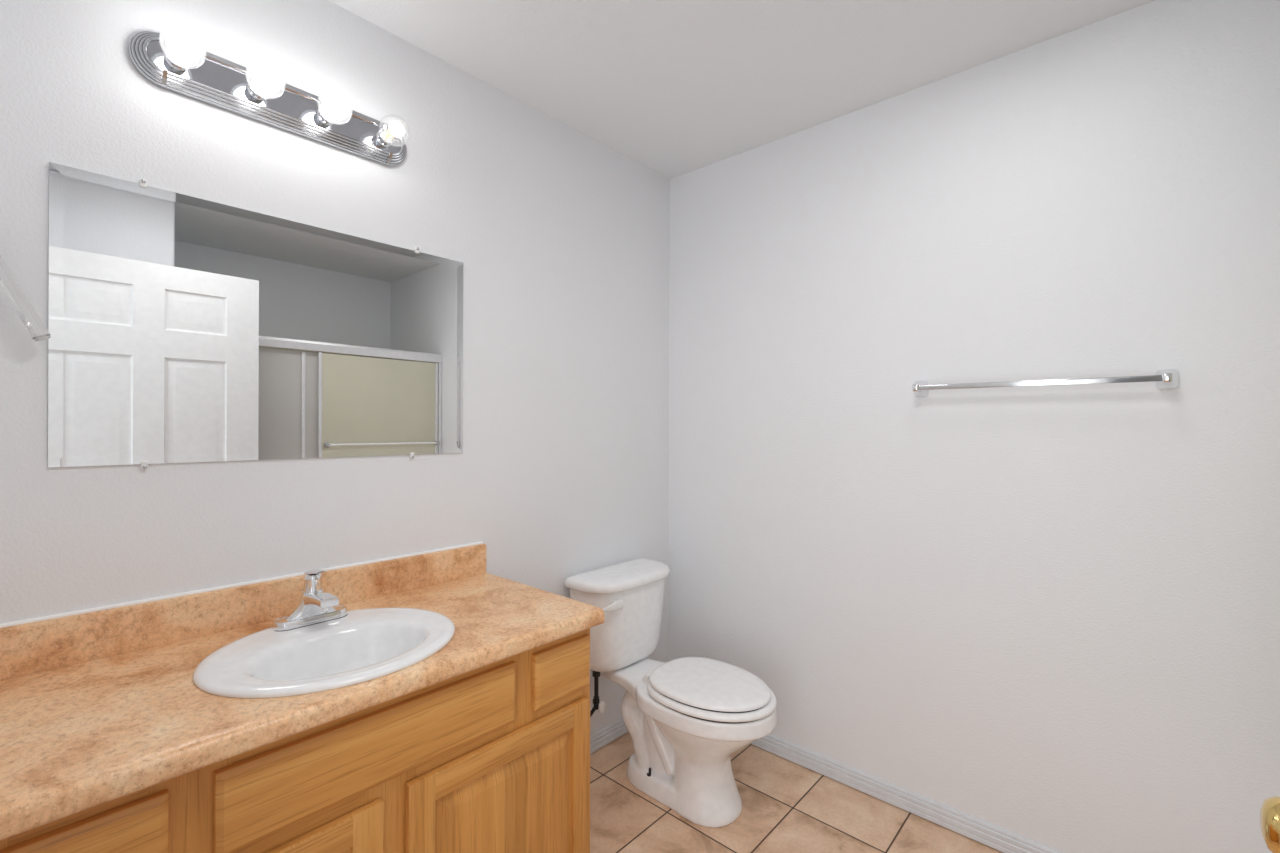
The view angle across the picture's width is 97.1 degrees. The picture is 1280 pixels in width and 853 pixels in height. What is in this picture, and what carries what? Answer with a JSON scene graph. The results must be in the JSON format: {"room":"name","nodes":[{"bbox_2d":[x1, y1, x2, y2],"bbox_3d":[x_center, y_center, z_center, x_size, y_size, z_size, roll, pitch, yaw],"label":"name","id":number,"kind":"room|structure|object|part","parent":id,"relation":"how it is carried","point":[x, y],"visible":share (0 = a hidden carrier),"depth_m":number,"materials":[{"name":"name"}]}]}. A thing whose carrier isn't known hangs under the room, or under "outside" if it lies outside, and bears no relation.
{"room":"bathroom","nodes":[
{"label":"bathroom","id":0,"kind":"room"},
{"bbox_2d":[0,0,669,734],"bbox_3d":[-0.604,0.075,1.875,0.120,2.440,2.320,0,0,42],"label":"wall","id":1,"kind":"structure","parent":0,"point":[561,238],"depth_m":1.60,"materials":[{"name":"paint"}]},
{"bbox_2d":[0,255,50,341],"bbox_3d":[-1.200,-0.268,1.070,0.060,0.208,0.114,0,0,42],"label":"towel holder","id":2,"kind":"object","parent":1,"relation":"attached to","point":[9,286],"visible":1,"depth_m":1.07,"materials":[{"name":"metal"}]},
{"bbox_2d":[0,544,485,679],"bbox_3d":[-0.888,0.434,1.450,0.020,0.096,1.123,0,0,42],"label":"backsplash","id":3,"kind":"structure","parent":1,"relation":"attached to","point":[33,647],"depth_m":1.30,"materials":[{"name":"laminate"}]},
{"bbox_2d":[48,162,462,468],"bbox_3d":[-0.875,-0.222,1.471,0.012,0.632,0.920,0,0,42],"label":"wall mirror","id":4,"kind":"object","parent":1,"relation":"attached to","point":[182,328],"visible":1,"depth_m":1.36,"materials":[{"name":"clear glass"}]},
{"bbox_2d":[128,24,409,165],"bbox_3d":[-0.849,-0.816,1.401,0.138,0.123,0.612,0,0,42],"label":"vanity light","id":5,"kind":"object","parent":1,"relation":"attached to","point":[175,61],"visible":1,"depth_m":1.35,"materials":[{"name":"metal"}]},
{"bbox_2d":[164,49,189,70],"bbox_3d":[-1.019,-0.813,1.246,0.030,0.043,0.043,0,0,42],"label":"socket","id":6,"kind":"object","parent":5,"relation":"attached to","point":[170,58],"depth_m":1.24,"materials":[{"name":"silver metal"}]},
{"bbox_3d":[-0.980,-0.813,1.211,0.082,0.079,0.079,0,0,42],"label":"globe bulb","id":7,"kind":"part","parent":5,"relation":"part of","materials":[{"name":"white glass"}]},
{"bbox_2d":[247,80,268,100],"bbox_3d":[-0.917,-0.813,1.360,0.030,0.043,0.043,0,0,42],"label":"socket","id":8,"kind":"object","parent":5,"relation":"attached to","point":[251,93],"depth_m":1.36,"materials":[{"name":"silver metal"}]},
{"bbox_3d":[-0.878,-0.813,1.325,0.082,0.079,0.079,0,0,42],"label":"globe bulb","id":9,"kind":"part","parent":5,"relation":"part of","materials":[{"name":"white glass"}]},
{"bbox_2d":[316,106,335,125],"bbox_3d":[-0.816,-0.813,1.474,0.030,0.043,0.043,0,0,42],"label":"socket","id":10,"kind":"object","parent":5,"relation":"attached to","point":[321,120],"depth_m":1.47,"materials":[{"name":"silver metal"}]},
{"bbox_3d":[-0.777,-0.812,1.439,0.082,0.079,0.079,0,0,42],"label":"globe bulb","id":11,"kind":"part","parent":5,"relation":"part of","materials":[{"name":"white glass"}]},
{"bbox_2d":[376,128,394,146],"bbox_3d":[-0.715,-0.812,1.587,0.030,0.043,0.043,0,0,42],"label":"socket","id":12,"kind":"object","parent":5,"relation":"attached to","point":[380,142],"depth_m":1.58,"materials":[{"name":"silver metal"}]},
{"bbox_2d":[590,671,605,717],"bbox_3d":[-0.204,1.060,2.138,0.138,0.282,0.072,0,0,29],"label":"supply valve","id":13,"kind":"object","parent":1,"relation":"attached to","point":[602,706],"visible":0.54,"depth_m":2.12,"materials":[{"name":"black metal"}]},
{"bbox_3d":[-0.142,1.057,2.127,0.015,0.042,0.030,0,0,42],"label":"knob","id":14,"kind":"part","parent":13,"relation":"part of","materials":[{"name":"white plastic"}]},
{"bbox_2d":[590,718,627,753],"bbox_3d":[-0.200,1.260,2.233,0.012,0.065,0.978,0,0,42],"label":"baseboard","id":15,"kind":"structure","parent":1,"relation":"attached to","point":[613,731],"depth_m":2.30,"materials":[{"name":"paint"}]},
{"bbox_2d":[329,0,1154,178],"bbox_3d":[0.512,-1.180,0.882,3.100,0.080,2.320,0,0,42],"label":"ceiling","id":16,"kind":"structure","parent":0,"point":[676,88],"depth_m":1.72,"materials":[{"name":"paint"}]},
{"bbox_2d":[590,732,1002,852],"bbox_3d":[0.369,1.340,0.734,3.100,0.080,2.720,0,0,42],"label":"floor","id":17,"kind":"structure","parent":0,"point":[788,806],"depth_m":1.86,"materials":[{"name":"beige tile"}]},
{"bbox_2d":[0,628,589,852],"bbox_3d":[-0.695,0.909,1.275,0.540,0.772,1.117,0,0,42],"label":"vanity cabinet","id":18,"kind":"object","parent":17,"relation":"on","point":[494,757],"visible":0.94,"depth_m":1.14,"materials":[{"name":"brown wood"}]},
{"bbox_3d":[-0.775,0.622,0.791,0.018,0.135,0.178,0,0,42],"label":"drawer","id":19,"kind":"part","parent":18,"relation":"part of","materials":[{"name":"brown wood"}]},
{"bbox_2d":[0,541,603,839],"bbox_3d":[-0.683,0.452,1.271,0.572,0.143,1.129,0,0,42],"label":"countertop","id":20,"kind":"structure","parent":18,"relation":"on","point":[103,704],"depth_m":1.09,"materials":[{"name":"laminate"}]},
{"bbox_2d":[272,569,347,630],"bbox_3d":[-0.762,0.406,1.338,0.147,0.133,0.166,0,0,42],"label":"sink faucet","id":21,"kind":"object","parent":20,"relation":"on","point":[314,605],"visible":1,"depth_m":1.34,"materials":[{"name":"silver metal"}]},
{"bbox_3d":[-0.796,0.462,1.368,0.055,0.018,0.163,0,0,42],"label":"plate","id":22,"kind":"part","parent":21,"relation":"part of","materials":[{"name":"silver metal"}]},
{"bbox_3d":[-0.790,0.376,1.363,0.042,0.049,0.041,0,0,42],"label":"handle","id":23,"kind":"part","parent":21,"relation":"part of","materials":[{"name":"silver metal"}]},
{"bbox_3d":[-0.776,0.350,1.351,0.074,0.020,0.038,0,0,42],"label":"lever","id":24,"kind":"part","parent":21,"relation":"part of","materials":[{"name":"silver metal"}]},
{"bbox_3d":[-0.751,0.415,1.328,0.118,0.046,0.047,0,0,42],"label":"spout","id":25,"kind":"part","parent":21,"relation":"part of","materials":[{"name":"silver metal"}]},
{"bbox_2d":[193,607,454,697],"bbox_3d":[-0.664,0.541,1.242,0.447,0.142,0.503,0,0,42],"label":"sink","id":26,"kind":"object","parent":20,"relation":"in","point":[363,645],"visible":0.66,"depth_m":1.25,"materials":[{"name":"ceramic"}]},
{"bbox_3d":[-0.669,0.952,0.912,0.018,0.457,0.501,0,0,42],"label":"door","id":27,"kind":"part","parent":18,"relation":"part of","materials":[{"name":"brown wood"}]},
{"bbox_3d":[-0.304,0.951,1.321,0.018,0.462,0.498,0,0,42],"label":"door","id":28,"kind":"part","parent":18,"relation":"part of","materials":[{"name":"brown wood"}]},
{"bbox_3d":[-0.303,0.951,1.321,0.016,0.354,0.390,0,0,42],"label":"raised panel","id":29,"kind":"part","parent":18,"relation":"part of","materials":[{"name":"brown wood"}]},
{"bbox_3d":[-0.196,0.624,1.441,0.018,0.135,0.183,0,0,42],"label":"drawer","id":30,"kind":"part","parent":18,"relation":"part of","materials":[{"name":"brown wood"}]},
{"bbox_2d":[565,558,776,827],"bbox_3d":[0.136,0.931,2.037,0.755,0.735,0.456,0,0,42],"label":"toilet","id":31,"kind":"object","parent":17,"relation":"on","point":[685,718],"visible":0.98,"depth_m":1.95,"materials":[{"name":"white ceramic"}]},
{"bbox_3d":[-0.096,0.642,2.018,0.091,0.033,0.016,0,0,-45],"label":"flush lever","id":32,"kind":"part","parent":31,"relation":"part of","materials":[{"name":"white plastic"}]},
{"bbox_3d":[-0.065,0.759,2.217,0.197,0.312,0.419,0,0,42],"label":"tank","id":33,"kind":"part","parent":31,"relation":"part of","materials":[{"name":"white ceramic"}]},
{"bbox_3d":[-0.060,0.582,2.213,0.224,0.038,0.456,0,0,42],"label":"tank lid","id":34,"kind":"part","parent":31,"relation":"part of","materials":[{"name":"white ceramic"}]},
{"bbox_3d":[0.136,1.105,2.029,0.742,0.386,0.376,0,0,42],"label":"bowl","id":35,"kind":"part","parent":31,"relation":"part of","materials":[{"name":"white ceramic"}]},
{"bbox_3d":[0.243,0.876,1.934,0.421,0.018,0.338,0,0,42],"label":"seat lid","id":36,"kind":"part","parent":31,"relation":"part of","materials":[{"name":"plastic"}]},
{"bbox_3d":[0.250,0.899,1.928,0.439,0.018,0.372,0,0,42],"label":"seat","id":37,"kind":"part","parent":31,"relation":"part of","materials":[{"name":"plastic"}]},
{"bbox_2d":[668,0,1279,852],"bbox_3d":[1.285,0.083,1.663,2.980,2.440,0.120,0,0,42],"label":"wall","id":38,"kind":"structure","parent":0,"point":[1049,616],"depth_m":1.71,"materials":[{"name":"paint"}]},
{"bbox_2d":[750,734,1061,852],"bbox_3d":[0.893,1.265,1.921,2.060,0.065,0.012,0,0,42],"label":"baseboard","id":39,"kind":"structure","parent":38,"relation":"attached to","point":[1005,841],"depth_m":1.91,"materials":[{"name":"paint"}]},
{"bbox_2d":[912,369,1178,396],"bbox_3d":[1.142,-0.125,1.663,0.645,0.053,0.070,0,0,42],"label":"towel bar","id":40,"kind":"object","parent":38,"relation":"attached to","point":[1164,379],"visible":1,"depth_m":1.58,"materials":[{"name":"silver metal"}]},
{"bbox_3d":[0.918,-0.126,1.863,0.045,0.053,0.070,0,0,42],"label":"post","id":41,"kind":"part","parent":40,"relation":"part of","materials":[{"name":"silver metal"}]},
{"bbox_3d":[1.366,-0.124,1.463,0.045,0.053,0.070,0,0,42],"label":"post","id":42,"kind":"part","parent":40,"relation":"part of","materials":[{"name":"silver metal"}]},
{"bbox_2d":[1260,796,1279,852],"bbox_3d":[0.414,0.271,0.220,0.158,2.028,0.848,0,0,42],"label":"door knob","id":43,"kind":"object","parent":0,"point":[1270,808],"depth_m":0.53,"materials":[{"name":"metal"}]}
]}

